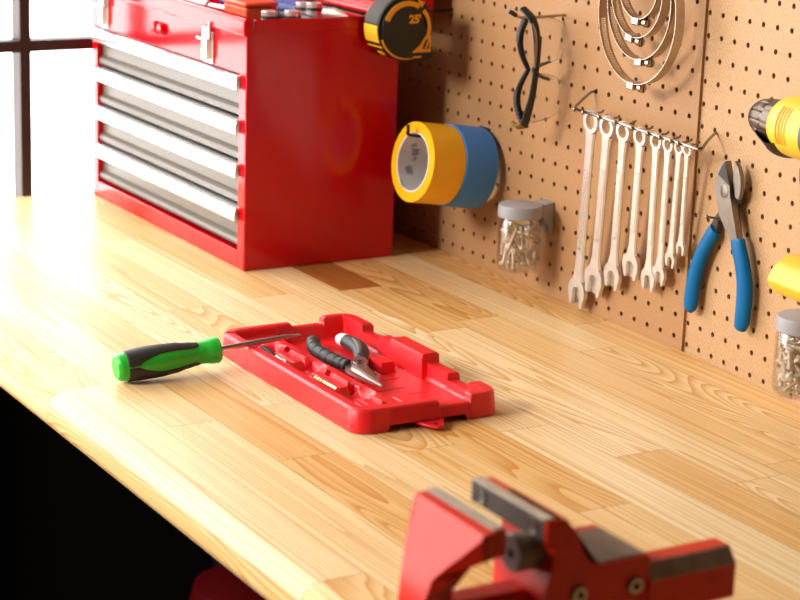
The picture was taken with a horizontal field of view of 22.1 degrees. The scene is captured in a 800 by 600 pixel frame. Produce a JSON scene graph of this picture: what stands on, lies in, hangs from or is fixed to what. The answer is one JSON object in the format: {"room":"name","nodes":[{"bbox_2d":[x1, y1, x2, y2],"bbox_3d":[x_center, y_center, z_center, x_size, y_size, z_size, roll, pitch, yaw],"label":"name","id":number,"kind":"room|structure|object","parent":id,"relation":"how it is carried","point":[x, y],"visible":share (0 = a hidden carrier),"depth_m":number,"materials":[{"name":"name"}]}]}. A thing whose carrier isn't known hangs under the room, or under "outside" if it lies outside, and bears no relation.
{"room":"garage","nodes":[
{"label":"garage","id":0,"kind":"room"},
{"bbox_2d":[396,0,799,395],"bbox_3d":[1.181,-0.093,1.010,0.115,2.870,5.370,-7,17,-30],"label":"wall","id":1,"kind":"structure","parent":0,"point":[577,0],"depth_m":2.42,"materials":[{"name":"black"}]},
{"bbox_3d":[-0.874,1.577,0.244,4.760,0.100,5.370,-7,17,-30],"label":"floor","id":2,"kind":"structure","parent":0,"visible":0},
{"bbox_2d":[189,565,265,599],"bbox_3d":[-0.231,0.568,3.083,0.180,0.435,0.180,-7,17,-30],"label":"canister","id":3,"kind":"object","parent":2,"relation":"on","point":[216,583],"visible":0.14,"depth_m":3.00,"materials":[{"name":"red paint"}]},
{"bbox_2d":[0,191,799,599],"bbox_3d":[0.021,0.548,2.246,0.706,0.920,2.186,-7,17,-30],"label":"workbench","id":4,"kind":"object","parent":2,"relation":"on","point":[111,488],"visible":0.72,"depth_m":2.15,"materials":[{"name":"beige wood"}]},
{"bbox_2d":[112,333,300,381],"bbox_3d":[-0.205,0.058,2.190,0.212,0.039,0.035,-6,17,-28],"label":"screwdriver","id":5,"kind":"object","parent":4,"relation":"on","point":[157,360],"visible":1,"depth_m":2.15,"materials":[{"name":"green plastic"}]},
{"bbox_2d":[91,0,433,270],"bbox_3d":[-0.206,-0.369,2.830,0.277,0.536,0.512,-7,17,-30],"label":"tool chest","id":6,"kind":"object","parent":4,"relation":"on","point":[257,144],"visible":0.87,"depth_m":2.67,"materials":[{"name":"red metal"}]},
{"bbox_2d":[188,0,223,9],"bbox_3d":[-0.282,-0.410,2.824,0.022,0.022,0.137,-12,21,-43],"label":"screwdriver","id":7,"kind":"object","parent":6,"relation":"on","point":[203,2],"visible":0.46,"depth_m":2.80,"materials":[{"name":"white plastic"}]},
{"bbox_2d":[222,0,278,20],"bbox_3d":[-0.201,-0.390,2.749,0.051,0.027,0.072,-7,17,-30],"label":"box","id":8,"kind":"object","parent":6,"relation":"on","point":[252,9],"visible":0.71,"depth_m":2.72,"materials":[{"name":"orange plastic"}]},
{"bbox_2d":[219,0,347,16],"bbox_3d":[-0.145,-0.400,2.817,0.252,0.026,0.053,15,20,41],"label":"pliers","id":9,"kind":"object","parent":6,"relation":"on","point":[284,5],"visible":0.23,"depth_m":2.79,"materials":[{"name":"metal"}]},
{"bbox_3d":[-0.138,-0.354,2.664,0.131,0.007,0.140,-7,17,-30],"label":"tray","id":10,"kind":"object","parent":6,"relation":"in","visible":0},
{"bbox_2d":[261,10,277,19],"bbox_3d":[-0.171,-0.366,2.674,0.022,0.022,0.022,-7,17,-30],"label":"socket","id":11,"kind":"object","parent":10,"relation":"on","point":[265,14],"visible":0.64,"depth_m":2.66,"materials":[{"name":"silver metal"}]},
{"bbox_2d":[284,10,300,18],"bbox_3d":[-0.140,-0.363,2.661,0.022,0.026,0.022,-7,17,-30],"label":"socket","id":12,"kind":"object","parent":10,"relation":"on","point":[289,14],"visible":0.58,"depth_m":2.65,"materials":[{"name":"silver metal"}]},
{"bbox_2d":[277,11,316,18],"bbox_3d":[-0.124,-0.365,2.676,0.030,0.018,0.121,-9,19,-37],"label":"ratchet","id":13,"kind":"object","parent":10,"relation":"on","point":[280,14],"visible":0.07,"depth_m":2.70,"materials":[{"name":"silver metal"}]},
{"bbox_2d":[295,1,306,13],"bbox_3d":[-0.128,-0.382,2.728,0.022,0.028,0.022,-7,17,-30],"label":"socket","id":14,"kind":"object","parent":10,"relation":"on","point":[300,5],"visible":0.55,"depth_m":2.72,"materials":[{"name":"silver metal"}]},
{"bbox_2d":[306,2,322,17],"bbox_3d":[-0.113,-0.376,2.703,0.022,0.032,0.022,-7,17,-30],"label":"socket","id":15,"kind":"object","parent":10,"relation":"on","point":[315,9],"visible":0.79,"depth_m":2.69,"materials":[{"name":"silver metal"}]},
{"bbox_2d":[222,313,495,433],"bbox_3d":[-0.044,0.073,2.167,0.171,0.032,0.344,-7,17,-30],"label":"tray","id":16,"kind":"object","parent":4,"relation":"on","point":[418,389],"visible":0.89,"depth_m":2.15,"materials":[{"name":"red plastic"}]},
{"bbox_2d":[261,345,274,355],"bbox_3d":[-0.143,0.056,2.234,0.006,0.005,0.033,-5,16,-25],"label":"bit","id":17,"kind":"object","parent":16,"relation":"in","point":[265,348],"visible":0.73,"depth_m":2.23,"materials":[{"name":"metal"}]},
{"bbox_2d":[275,355,289,363],"bbox_3d":[-0.127,0.065,2.199,0.008,0.008,0.026,-5,16,-25],"label":"bit","id":18,"kind":"object","parent":16,"relation":"in","point":[277,356],"visible":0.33,"depth_m":2.20,"materials":[{"name":"silver metal"}]},
{"bbox_2d":[312,375,339,392],"bbox_3d":[-0.077,0.087,2.125,0.007,0.007,0.050,-7,17,-31],"label":"bit","id":19,"kind":"object","parent":16,"relation":"in","point":[319,379],"visible":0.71,"depth_m":2.12,"materials":[{"name":"gold metal"}]},
{"bbox_2d":[306,333,381,387],"bbox_3d":[-0.045,0.063,2.212,0.066,0.018,0.184,-7,17,-30],"label":"pliers","id":20,"kind":"object","parent":16,"relation":"in","point":[358,367],"visible":0.99,"depth_m":2.21,"materials":[{"name":"black rubber"}]},
{"bbox_2d":[302,0,707,350],"bbox_3d":[0.070,-0.395,2.685,0.003,0.720,1.046,-7,17,-30],"label":"pegboard","id":21,"kind":"object","parent":4,"relation":"attached to","point":[453,31],"visible":0.46,"depth_m":2.51,"materials":[{"name":"brown wood"}]},
{"bbox_2d":[430,8,452,11],"bbox_3d":[0.023,-0.375,2.661,0.115,0.008,0.004,-7,17,-30],"label":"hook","id":22,"kind":"object","parent":21,"relation":"attached to","point":[437,9],"visible":0.43,"depth_m":2.68,"materials":[{"name":"black metal"}]},
{"bbox_2d":[364,0,432,60],"bbox_3d":[-0.002,-0.350,2.624,0.085,0.083,0.054,-7,17,-30],"label":"tape measure","id":23,"kind":"object","parent":22,"relation":"hanging from","point":[401,30],"visible":1,"depth_m":2.60,"materials":[{"name":"black plastic"}]},
{"bbox_2d":[406,125,489,137],"bbox_3d":[0.059,-0.207,2.620,0.119,0.042,0.024,-7,17,-30],"label":"hook","id":24,"kind":"object","parent":21,"relation":"attached to","point":[408,126],"visible":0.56,"depth_m":2.59,"materials":[{"name":"black metal"}]},
{"bbox_2d":[391,121,465,204],"bbox_3d":[0.036,-0.174,2.615,0.063,0.109,0.103,-7,17,-30],"label":"tape roll","id":25,"kind":"object","parent":24,"relation":"hanging from","point":[428,169],"visible":0.99,"depth_m":2.59,"materials":[{"name":"plastic"}]},
{"bbox_2d":[439,124,498,208],"bbox_3d":[0.077,-0.172,2.641,0.063,0.112,0.106,-7,17,-30],"label":"tape roll","id":26,"kind":"object","parent":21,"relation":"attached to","point":[482,161],"visible":0.61,"depth_m":2.60,"materials":[{"name":"plastic"}]},
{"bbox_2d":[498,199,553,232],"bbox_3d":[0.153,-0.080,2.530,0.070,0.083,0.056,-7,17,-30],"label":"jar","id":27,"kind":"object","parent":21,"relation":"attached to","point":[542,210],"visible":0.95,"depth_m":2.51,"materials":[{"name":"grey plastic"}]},
{"bbox_2d":[500,228,505,254],"bbox_3d":[0.127,-0.073,2.533,0.007,0.033,0.011,0,15,-8],"label":"screw","id":28,"kind":"object","parent":27,"relation":"in","point":[501,229],"visible":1,"depth_m":2.53,"materials":[{"name":"metal"}]},
{"bbox_2d":[500,240,508,264],"bbox_3d":[0.130,-0.059,2.528,0.007,0.032,0.017,9,16,24],"label":"screw","id":29,"kind":"object","parent":27,"relation":"in","point":[502,262],"visible":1,"depth_m":2.53,"materials":[{"name":"metal"}]},
{"bbox_2d":[504,234,509,239],"bbox_3d":[0.133,-0.081,2.528,0.007,0.007,0.033,4,15,6],"label":"screw","id":30,"kind":"object","parent":27,"relation":"in","point":[507,236],"visible":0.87,"depth_m":2.51,"materials":[{"name":"metal"}]},
{"bbox_2d":[498,244,517,266],"bbox_3d":[0.133,-0.055,2.532,0.022,0.030,0.007,3,15,4],"label":"screw","id":31,"kind":"object","parent":27,"relation":"in","point":[510,252],"visible":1,"depth_m":2.53,"materials":[{"name":"metal"}]},
{"bbox_2d":[506,221,512,228],"bbox_3d":[0.136,-0.091,2.529,0.007,0.018,0.031,5,15,12],"label":"screw","id":32,"kind":"object","parent":27,"relation":"in","point":[508,224],"visible":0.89,"depth_m":2.52,"materials":[{"name":"metal"}]},
{"bbox_2d":[504,228,517,252],"bbox_3d":[0.136,-0.073,2.511,0.017,0.032,0.007,10,17,29],"label":"screw","id":33,"kind":"object","parent":27,"relation":"in","point":[507,249],"visible":1,"depth_m":2.51,"materials":[{"name":"metal"}]},
{"bbox_2d":[500,238,523,256],"bbox_3d":[0.138,-0.065,2.523,0.030,0.022,0.007,5,15,11],"label":"screw","id":34,"kind":"object","parent":27,"relation":"in","point":[503,240],"visible":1,"depth_m":2.52,"materials":[{"name":"metal"}]},
{"bbox_2d":[505,228,520,245],"bbox_3d":[0.141,-0.076,2.517,0.027,0.026,0.007,-3,16,-16],"label":"screw","id":35,"kind":"object","parent":27,"relation":"in","point":[507,231],"visible":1,"depth_m":2.51,"materials":[{"name":"metal"}]},
{"bbox_2d":[511,242,515,268],"bbox_3d":[0.139,-0.055,2.518,0.007,0.033,0.013,1,15,-5],"label":"screw","id":36,"kind":"object","parent":27,"relation":"in","point":[513,244],"visible":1,"depth_m":2.52,"materials":[{"name":"metal"}]},
{"bbox_2d":[506,220,523,226],"bbox_3d":[0.147,-0.092,2.539,0.033,0.014,0.007,1,15,-3],"label":"screw","id":37,"kind":"object","parent":27,"relation":"in","point":[513,223],"visible":0.34,"depth_m":2.54,"materials":[{"name":"metal"}]},
{"bbox_2d":[505,228,530,236],"bbox_3d":[0.144,-0.083,2.515,0.033,0.007,0.007,10,17,27],"label":"screw","id":38,"kind":"object","parent":27,"relation":"in","point":[528,233],"visible":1,"depth_m":2.51,"materials":[{"name":"metal"}]},
{"bbox_2d":[516,252,521,266],"bbox_3d":[0.147,-0.051,2.528,0.007,0.014,0.032,4,15,7],"label":"screw","id":39,"kind":"object","parent":27,"relation":"in","point":[519,256],"visible":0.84,"depth_m":2.52,"materials":[{"name":"metal"}]},
{"bbox_2d":[519,226,524,250],"bbox_3d":[0.150,-0.075,2.516,0.007,0.028,0.024,1,15,-4],"label":"screw","id":40,"kind":"object","parent":27,"relation":"in","point":[522,247],"visible":1,"depth_m":2.51,"materials":[{"name":"metal"}]},
{"bbox_2d":[520,253,525,267],"bbox_3d":[0.153,-0.050,2.529,0.007,0.013,0.033,4,15,7],"label":"screw","id":41,"kind":"object","parent":27,"relation":"in","point":[522,264],"visible":1,"depth_m":2.52,"materials":[{"name":"metal"}]},
{"bbox_2d":[511,232,535,241],"bbox_3d":[0.152,-0.079,2.533,0.032,0.015,0.007,-1,15,-9],"label":"screw","id":42,"kind":"object","parent":27,"relation":"in","point":[532,239],"visible":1,"depth_m":2.53,"materials":[{"name":"metal"}]},
{"bbox_2d":[511,261,536,267],"bbox_3d":[0.152,-0.043,2.527,0.033,0.007,0.007,-3,16,-17],"label":"screw","id":43,"kind":"object","parent":27,"relation":"in","point":[533,264],"visible":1,"depth_m":2.53,"materials":[{"name":"metal"}]},
{"bbox_2d":[512,248,535,253],"bbox_3d":[0.153,-0.061,2.519,0.033,0.007,0.007,-5,16,-28],"label":"screw","id":44,"kind":"object","parent":27,"relation":"in","point":[514,250],"visible":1,"depth_m":2.51,"materials":[{"name":"metal"}]},
{"bbox_2d":[524,224,528,249],"bbox_3d":[0.156,-0.077,2.518,0.007,0.029,0.024,1,15,-4],"label":"screw","id":45,"kind":"object","parent":27,"relation":"in","point":[526,238],"visible":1,"depth_m":2.52,"materials":[{"name":"metal"}]},
{"bbox_2d":[524,241,529,265],"bbox_3d":[0.156,-0.058,2.525,0.007,0.028,0.024,-2,15,-15],"label":"screw","id":46,"kind":"object","parent":27,"relation":"in","point":[526,253],"visible":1,"depth_m":2.52,"materials":[{"name":"metal"}]},
{"bbox_2d":[517,222,537,239],"bbox_3d":[0.156,-0.084,2.527,0.029,0.024,0.007,-5,16,-25],"label":"screw","id":47,"kind":"object","parent":27,"relation":"in","point":[534,224],"visible":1,"depth_m":2.53,"materials":[{"name":"metal"}]},
{"bbox_2d":[524,225,536,237],"bbox_3d":[0.161,-0.084,2.517,0.007,0.021,0.030,10,17,27],"label":"screw","id":48,"kind":"object","parent":27,"relation":"in","point":[527,227],"visible":1,"depth_m":2.51,"materials":[{"name":"metal"}]},
{"bbox_2d":[526,241,537,262],"bbox_3d":[0.163,-0.059,2.542,0.007,0.031,0.020,-7,17,-31],"label":"screw","id":49,"kind":"object","parent":27,"relation":"in","point":[534,243],"visible":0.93,"depth_m":2.53,"materials":[{"name":"metal"}]},
{"bbox_2d":[507,9,565,18],"bbox_3d":[0.165,-0.343,2.450,0.086,0.013,0.006,-7,17,-30],"label":"hook","id":50,"kind":"object","parent":21,"relation":"attached to","point":[511,12],"visible":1,"depth_m":2.45,"materials":[{"name":"metal"}]},
{"bbox_2d":[511,6,550,129],"bbox_3d":[0.171,-0.279,2.473,0.064,0.148,0.043,-7,17,-30],"label":"safety glasses","id":51,"kind":"object","parent":50,"relation":"hanging from","point":[524,118],"visible":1,"depth_m":2.46,"materials":[{"name":"black plastic"}]},
{"bbox_2d":[573,90,716,150],"bbox_3d":[0.277,-0.205,2.323,0.047,0.028,0.250,-7,17,-30],"label":"rack","id":52,"kind":"object","parent":21,"relation":"attached to","point":[575,108],"visible":1,"depth_m":2.30,"materials":[{"name":"silver metal"}]},
{"bbox_2d":[568,109,599,308],"bbox_3d":[0.219,-0.107,2.441,0.020,0.247,0.057,-7,17,-30],"label":"wrench","id":53,"kind":"object","parent":52,"relation":"hanging from","point":[577,292],"visible":0.99,"depth_m":2.44,"materials":[{"name":"silver metal"}]},
{"bbox_2d":[584,115,615,297],"bbox_3d":[0.235,-0.110,2.412,0.020,0.224,0.056,-7,17,-30],"label":"wrench","id":54,"kind":"object","parent":52,"relation":"hanging from","point":[593,275],"visible":1,"depth_m":2.41,"materials":[{"name":"silver metal"}]},
{"bbox_2d":[604,120,631,290],"bbox_3d":[0.253,-0.109,2.382,0.020,0.206,0.048,-7,17,-30],"label":"wrench","id":55,"kind":"object","parent":52,"relation":"hanging from","point":[612,271],"visible":0.99,"depth_m":2.38,"materials":[{"name":"silver metal"}]},
{"bbox_2d":[622,126,648,280],"bbox_3d":[0.270,-0.110,2.352,0.019,0.184,0.045,-7,17,-30],"label":"wrench","id":56,"kind":"object","parent":52,"relation":"hanging from","point":[631,265],"visible":0.98,"depth_m":2.35,"materials":[{"name":"silver metal"}]},
{"bbox_2d":[641,132,662,291],"bbox_3d":[0.286,-0.099,2.326,0.019,0.188,0.037,-7,17,-30],"label":"wrench","id":57,"kind":"object","parent":52,"relation":"hanging from","point":[647,277],"visible":0.99,"depth_m":2.33,"materials":[{"name":"silver metal"}]},
{"bbox_2d":[652,136,674,285],"bbox_3d":[0.298,-0.099,2.307,0.016,0.176,0.040,3,15,3],"label":"wrench","id":58,"kind":"object","parent":52,"relation":"hanging from","point":[659,271],"visible":0.99,"depth_m":2.31,"materials":[{"name":"silver metal"}]},
{"bbox_2d":[665,140,683,268],"bbox_3d":[0.307,-0.106,2.288,0.013,0.150,0.038,3,15,2],"label":"wrench","id":59,"kind":"object","parent":52,"relation":"hanging from","point":[670,257],"visible":0.98,"depth_m":2.29,"materials":[{"name":"silver metal"}]},
{"bbox_2d":[676,143,692,255],"bbox_3d":[0.315,-0.111,2.272,0.012,0.131,0.034,4,15,8],"label":"wrench","id":60,"kind":"object","parent":52,"relation":"hanging from","point":[680,245],"visible":1,"depth_m":2.27,"materials":[{"name":"silver metal"}]},
{"bbox_3d":[0.277,-0.391,2.274,0.054,0.013,0.004,-7,17,-30],"label":"hook","id":61,"kind":"object","parent":21,"relation":"attached to","visible":0},
{"bbox_2d":[607,0,674,67],"bbox_3d":[0.271,-0.328,2.285,0.014,0.135,0.118,-7,17,-30],"label":"clamp","id":62,"kind":"object","parent":61,"relation":"hanging from","point":[649,62],"visible":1,"depth_m":2.29,"materials":[{"name":"silver metal"}]},
{"bbox_2d":[621,0,661,27],"bbox_3d":[0.270,-0.348,2.282,0.014,0.088,0.073,-7,17,-30],"label":"clamp","id":63,"kind":"object","parent":61,"relation":"hanging from","point":[646,22],"visible":1,"depth_m":2.28,"materials":[{"name":"silver metal"}]},
{"bbox_2d":[612,0,670,46],"bbox_3d":[0.268,-0.339,2.286,0.014,0.112,0.095,-7,17,-30],"label":"clamp","id":64,"kind":"object","parent":61,"relation":"hanging from","point":[630,36],"visible":1,"depth_m":2.29,"materials":[{"name":"silver metal"}]},
{"bbox_2d":[598,0,684,92],"bbox_3d":[0.269,-0.315,2.291,0.014,0.166,0.143,-7,17,-30],"label":"clamp","id":65,"kind":"object","parent":61,"relation":"hanging from","point":[631,84],"visible":1,"depth_m":2.30,"materials":[{"name":"silver metal"}]},
{"bbox_2d":[397,476,735,599],"bbox_3d":[0.072,0.236,1.426,0.351,0.194,0.148,-7,17,-30],"label":"bench vise","id":66,"kind":"object","parent":4,"relation":"on","point":[536,553],"visible":1,"depth_m":1.41,"materials":[{"name":"red paint"}]},
{"bbox_2d":[683,0,799,407],"bbox_3d":[0.434,-0.213,2.052,0.003,0.722,0.479,-5,16,-25],"label":"pegboard","id":67,"kind":"object","parent":4,"relation":"attached to","point":[726,62],"visible":0.79,"depth_m":2.20,"materials":[{"name":"brown wood"}]},
{"bbox_2d":[705,215,720,219],"bbox_3d":[0.347,-0.090,2.231,0.032,0.006,0.006,-2,15,-13],"label":"hook","id":68,"kind":"object","parent":67,"relation":"attached to","point":[706,216],"visible":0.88,"depth_m":2.23,"materials":[{"name":"metal"}]},
{"bbox_2d":[684,161,752,331],"bbox_3d":[0.350,-0.063,2.232,0.017,0.187,0.123,-5,16,-25],"label":"pliers","id":69,"kind":"object","parent":68,"relation":"hanging from","point":[729,185],"visible":1,"depth_m":2.20,"materials":[{"name":"metal"}]},
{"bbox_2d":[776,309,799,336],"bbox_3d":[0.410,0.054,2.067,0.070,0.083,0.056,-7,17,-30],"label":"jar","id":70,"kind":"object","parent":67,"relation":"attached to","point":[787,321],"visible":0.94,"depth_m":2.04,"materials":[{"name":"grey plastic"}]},
{"bbox_2d":[775,380,782,388],"bbox_3d":[0.384,0.087,2.078,0.010,0.010,0.023,7,16,20],"label":"screw","id":71,"kind":"object","parent":70,"relation":"in","point":[779,385],"visible":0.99,"depth_m":2.08,"materials":[{"name":"metal"}]},
{"bbox_2d":[775,345,785,363],"bbox_3d":[0.385,0.054,2.071,0.010,0.022,0.015,4,15,7],"label":"screw","id":72,"kind":"object","parent":70,"relation":"in","point":[784,346],"visible":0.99,"depth_m":2.07,"materials":[{"name":"metal"}]},
{"bbox_2d":[779,361,787,383],"bbox_3d":[0.385,0.072,2.060,0.010,0.024,0.010,-6,17,-29],"label":"screw","id":73,"kind":"object","parent":70,"relation":"in","point":[784,363],"visible":1,"depth_m":2.06,"materials":[{"name":"metal"}]},
{"bbox_2d":[781,347,787,367],"bbox_3d":[0.391,0.058,2.065,0.015,0.022,0.010,-3,16,-20],"label":"screw","id":74,"kind":"object","parent":70,"relation":"in","point":[782,348],"visible":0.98,"depth_m":2.06,"materials":[{"name":"metal"}]},
{"bbox_2d":[778,332,795,340],"bbox_3d":[0.391,0.037,2.060,0.010,0.010,0.024,-6,15,-27],"label":"screw","id":75,"kind":"object","parent":70,"relation":"in","point":[782,336],"visible":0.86,"depth_m":2.06,"materials":[{"name":"metal"}]},
{"bbox_2d":[778,339,799,347],"bbox_3d":[0.392,0.045,2.063,0.023,0.010,0.010,15,20,41],"label":"screw","id":76,"kind":"object","parent":70,"relation":"in","point":[780,343],"visible":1,"depth_m":2.06,"materials":[{"name":"metal"}]},
{"bbox_2d":[785,369,794,382],"bbox_3d":[0.395,0.076,2.060,0.010,0.011,0.023,11,17,30],"label":"screw","id":77,"kind":"object","parent":70,"relation":"in","point":[789,377],"visible":1,"depth_m":2.05,"materials":[{"name":"metal"}]},
{"bbox_2d":[785,349,794,371],"bbox_3d":[0.389,0.060,2.051,0.010,0.024,0.010,16,20,42],"label":"screw","id":78,"kind":"object","parent":70,"relation":"in","point":[789,351],"visible":1,"depth_m":2.05,"materials":[{"name":"metal"}]},
{"bbox_2d":[781,341,799,354],"bbox_3d":[0.394,0.048,2.057,0.023,0.011,0.010,13,18,35],"label":"screw","id":79,"kind":"object","parent":70,"relation":"in","point":[785,343],"visible":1,"depth_m":2.06,"materials":[{"name":"metal"}]},
{"bbox_2d":[782,384,799,394],"bbox_3d":[0.395,0.092,2.062,0.010,0.010,0.024,-7,17,-31],"label":"screw","id":80,"kind":"object","parent":70,"relation":"in","point":[792,391],"visible":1,"depth_m":2.06,"materials":[{"name":"metal"}]},
{"bbox_2d":[783,376,799,391],"bbox_3d":[0.393,0.085,2.054,0.019,0.019,0.010,8,16,21],"label":"screw","id":81,"kind":"object","parent":70,"relation":"in","point":[796,378],"visible":1,"depth_m":2.05,"materials":[{"name":"metal"}]},
{"bbox_2d":[785,354,799,371],"bbox_3d":[0.394,0.063,2.054,0.010,0.015,0.022,-3,16,-19],"label":"screw","id":82,"kind":"object","parent":70,"relation":"in","point":[795,365],"visible":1,"depth_m":2.05,"materials":[{"name":"metal"}]},
{"bbox_2d":[791,344,799,349],"bbox_3d":[0.401,0.051,2.043,0.023,0.010,0.010,2,15,2],"label":"screw","id":83,"kind":"object","parent":70,"relation":"in","point":[794,346],"visible":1,"depth_m":2.04,"materials":[{"name":"metal"}]},
{"bbox_2d":[794,384,799,392],"bbox_3d":[0.401,0.086,2.062,0.010,0.010,0.023,4,15,7],"label":"screw","id":84,"kind":"object","parent":70,"relation":"in","point":[797,387],"visible":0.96,"depth_m":2.05,"materials":[{"name":"metal"}]},
{"bbox_2d":[794,355,799,362],"bbox_3d":[0.402,0.064,2.048,0.019,0.019,0.010,-2,15,-15],"label":"screw","id":85,"kind":"object","parent":70,"relation":"in","point":[797,359],"visible":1,"depth_m":2.04,"materials":[{"name":"metal"}]},
{"bbox_3d":[-2.195,-0.476,2.015,4.645,2.870,0.120,-7,17,-30],"label":"wall","id":86,"kind":"structure","parent":0,"visible":0},
{"bbox_2d":[0,0,92,196],"bbox_3d":[-1.675,-0.619,2.231,3.185,1.870,0.038,-7,17,-30],"label":"window","id":87,"kind":"structure","parent":86,"relation":"in","point":[21,44],"depth_m":3.00,"materials":[{"name":"brown wood"}]},
{"bbox_3d":[0.438,-0.121,1.968,0.083,0.013,0.013,-7,17,-30],"label":"hook","id":88,"kind":"object","parent":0,"visible":0},
{"bbox_2d":[748,95,799,301],"bbox_3d":[0.398,-0.104,2.029,0.070,0.196,0.182,-5,16,-25],"label":"cordless drill","id":89,"kind":"object","parent":88,"relation":"hanging from","point":[776,122],"visible":1,"depth_m":2.01,"materials":[{"name":"plastic"}]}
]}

